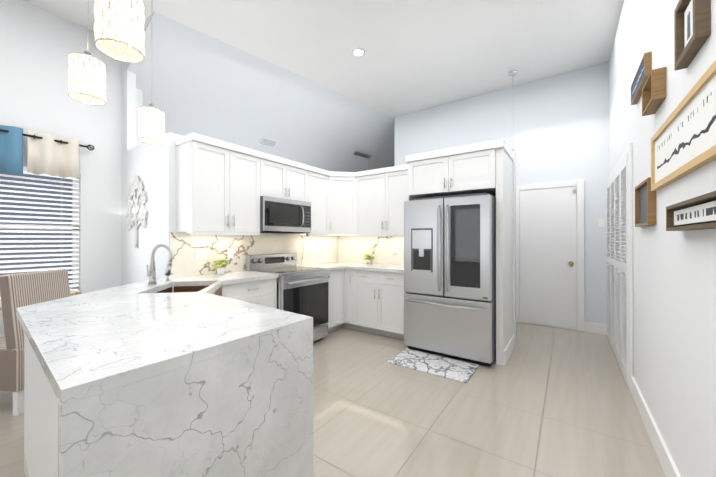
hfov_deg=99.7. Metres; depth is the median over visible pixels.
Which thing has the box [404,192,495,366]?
refrigerator
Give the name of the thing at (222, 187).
upper cabinet
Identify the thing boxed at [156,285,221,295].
sink
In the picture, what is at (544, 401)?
floor
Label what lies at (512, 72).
crystal pendant light
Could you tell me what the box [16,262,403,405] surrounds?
countertop
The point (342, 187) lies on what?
upper cabinet
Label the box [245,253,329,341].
range
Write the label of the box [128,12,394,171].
wall
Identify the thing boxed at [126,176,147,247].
decor
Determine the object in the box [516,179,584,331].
hall door
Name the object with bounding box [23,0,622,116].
ceiling
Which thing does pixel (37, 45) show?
wall
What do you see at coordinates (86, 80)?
pendant light
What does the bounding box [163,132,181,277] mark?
wall
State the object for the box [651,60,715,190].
framed picture
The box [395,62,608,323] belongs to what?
wall
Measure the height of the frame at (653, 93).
0.170 m
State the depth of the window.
3.40 m
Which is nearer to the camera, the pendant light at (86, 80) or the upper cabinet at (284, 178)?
the pendant light at (86, 80)
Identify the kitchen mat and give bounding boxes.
[387,348,478,382]
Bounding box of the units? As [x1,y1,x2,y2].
[16,232,405,476]
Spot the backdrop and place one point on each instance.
(34, 205)
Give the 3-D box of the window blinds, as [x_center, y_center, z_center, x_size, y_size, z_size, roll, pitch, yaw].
[-3.566,-0.068,2.793,0.055,1.308,1.480,0,0,35]
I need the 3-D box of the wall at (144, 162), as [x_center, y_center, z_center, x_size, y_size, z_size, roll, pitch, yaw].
[-3.408,-0.544,4.132,3.576,3.700,0.123,0,0,35]
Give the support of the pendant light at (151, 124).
hanging from the ceiling
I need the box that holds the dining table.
[0,291,80,320]
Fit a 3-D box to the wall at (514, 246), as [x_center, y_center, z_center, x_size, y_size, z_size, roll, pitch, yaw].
[0.800,0.126,4.455,2.720,2.360,0.120,0,0,35]
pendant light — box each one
[68,0,105,105]
[94,0,144,62]
[138,0,164,144]
[508,70,517,150]
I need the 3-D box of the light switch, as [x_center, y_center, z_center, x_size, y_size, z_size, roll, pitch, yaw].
[3.325,-0.212,4.125,0.070,0.115,0.013,0,0,35]
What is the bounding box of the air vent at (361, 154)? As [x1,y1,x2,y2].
[353,151,370,158]
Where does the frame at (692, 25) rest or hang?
attached to the wall at (674, 323)
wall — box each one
[0,0,142,336]
[122,12,162,284]
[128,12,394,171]
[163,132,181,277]
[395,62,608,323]
[494,151,515,346]
[609,0,715,476]
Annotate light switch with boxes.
[598,219,604,226]
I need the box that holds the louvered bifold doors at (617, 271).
[607,154,628,386]
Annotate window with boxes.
[0,179,83,293]
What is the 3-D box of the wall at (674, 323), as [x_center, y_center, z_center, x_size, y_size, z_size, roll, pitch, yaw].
[0.551,-0.651,-0.099,0.120,3.900,10.360,0,0,35]
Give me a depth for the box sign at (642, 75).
2.13 m
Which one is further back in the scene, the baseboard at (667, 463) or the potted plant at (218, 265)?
the potted plant at (218, 265)
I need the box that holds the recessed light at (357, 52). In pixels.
[352,48,364,56]
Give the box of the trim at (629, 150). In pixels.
[607,142,632,391]
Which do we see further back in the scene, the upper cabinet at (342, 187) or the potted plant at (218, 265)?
the upper cabinet at (342, 187)
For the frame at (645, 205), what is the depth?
2.06 m
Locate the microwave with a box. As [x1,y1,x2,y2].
[260,196,310,232]
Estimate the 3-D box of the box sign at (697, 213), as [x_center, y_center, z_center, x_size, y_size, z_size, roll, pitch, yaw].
[1.292,-0.096,1.121,0.059,0.117,0.810,0,0,35]
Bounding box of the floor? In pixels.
[0,322,664,476]
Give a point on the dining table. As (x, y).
(72, 293)
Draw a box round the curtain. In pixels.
[0,125,93,178]
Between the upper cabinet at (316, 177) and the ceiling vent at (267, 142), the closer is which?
the upper cabinet at (316, 177)
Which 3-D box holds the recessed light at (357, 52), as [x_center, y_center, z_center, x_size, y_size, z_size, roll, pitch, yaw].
[0.005,-2.390,3.882,0.170,0.008,0.170,0,0,35]
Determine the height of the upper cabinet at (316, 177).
0.935 m
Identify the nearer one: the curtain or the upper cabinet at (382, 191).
the curtain
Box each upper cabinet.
[175,132,262,234]
[263,152,306,201]
[293,165,326,235]
[327,171,358,235]
[359,160,407,235]
[407,140,506,197]
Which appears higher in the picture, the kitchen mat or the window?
the window
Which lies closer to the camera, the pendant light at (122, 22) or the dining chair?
the pendant light at (122, 22)
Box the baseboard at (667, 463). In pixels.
[631,376,680,476]
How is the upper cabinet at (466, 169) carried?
attached to the wall at (514, 246)
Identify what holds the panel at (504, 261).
on the floor
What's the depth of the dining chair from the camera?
2.23 m
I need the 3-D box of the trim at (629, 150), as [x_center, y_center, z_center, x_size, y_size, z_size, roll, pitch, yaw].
[2.852,0.244,3.326,0.021,2.120,1.865,0,0,35]
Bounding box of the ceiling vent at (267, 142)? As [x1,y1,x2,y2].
[258,137,277,146]
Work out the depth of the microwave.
3.70 m
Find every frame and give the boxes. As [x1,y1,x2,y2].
[635,177,655,226]
[642,67,665,115]
[674,0,710,70]
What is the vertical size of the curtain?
0.463 m
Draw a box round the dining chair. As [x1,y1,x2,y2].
[0,269,69,415]
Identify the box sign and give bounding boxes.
[631,51,651,104]
[666,191,715,230]
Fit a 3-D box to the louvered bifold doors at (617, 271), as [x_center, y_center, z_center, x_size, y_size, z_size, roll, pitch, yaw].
[2.837,0.277,3.337,0.058,2.025,1.721,0,0,35]
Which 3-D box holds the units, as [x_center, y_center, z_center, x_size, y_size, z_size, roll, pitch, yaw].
[-0.540,0.609,2.965,2.220,1.390,3.852,0,0,35]
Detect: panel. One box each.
[408,163,415,200]
[496,148,513,365]
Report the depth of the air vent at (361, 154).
6.68 m
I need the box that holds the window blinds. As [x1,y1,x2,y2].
[0,167,78,290]
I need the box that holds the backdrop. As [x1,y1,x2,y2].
[0,173,71,287]
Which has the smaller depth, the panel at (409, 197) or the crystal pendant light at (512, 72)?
the panel at (409, 197)

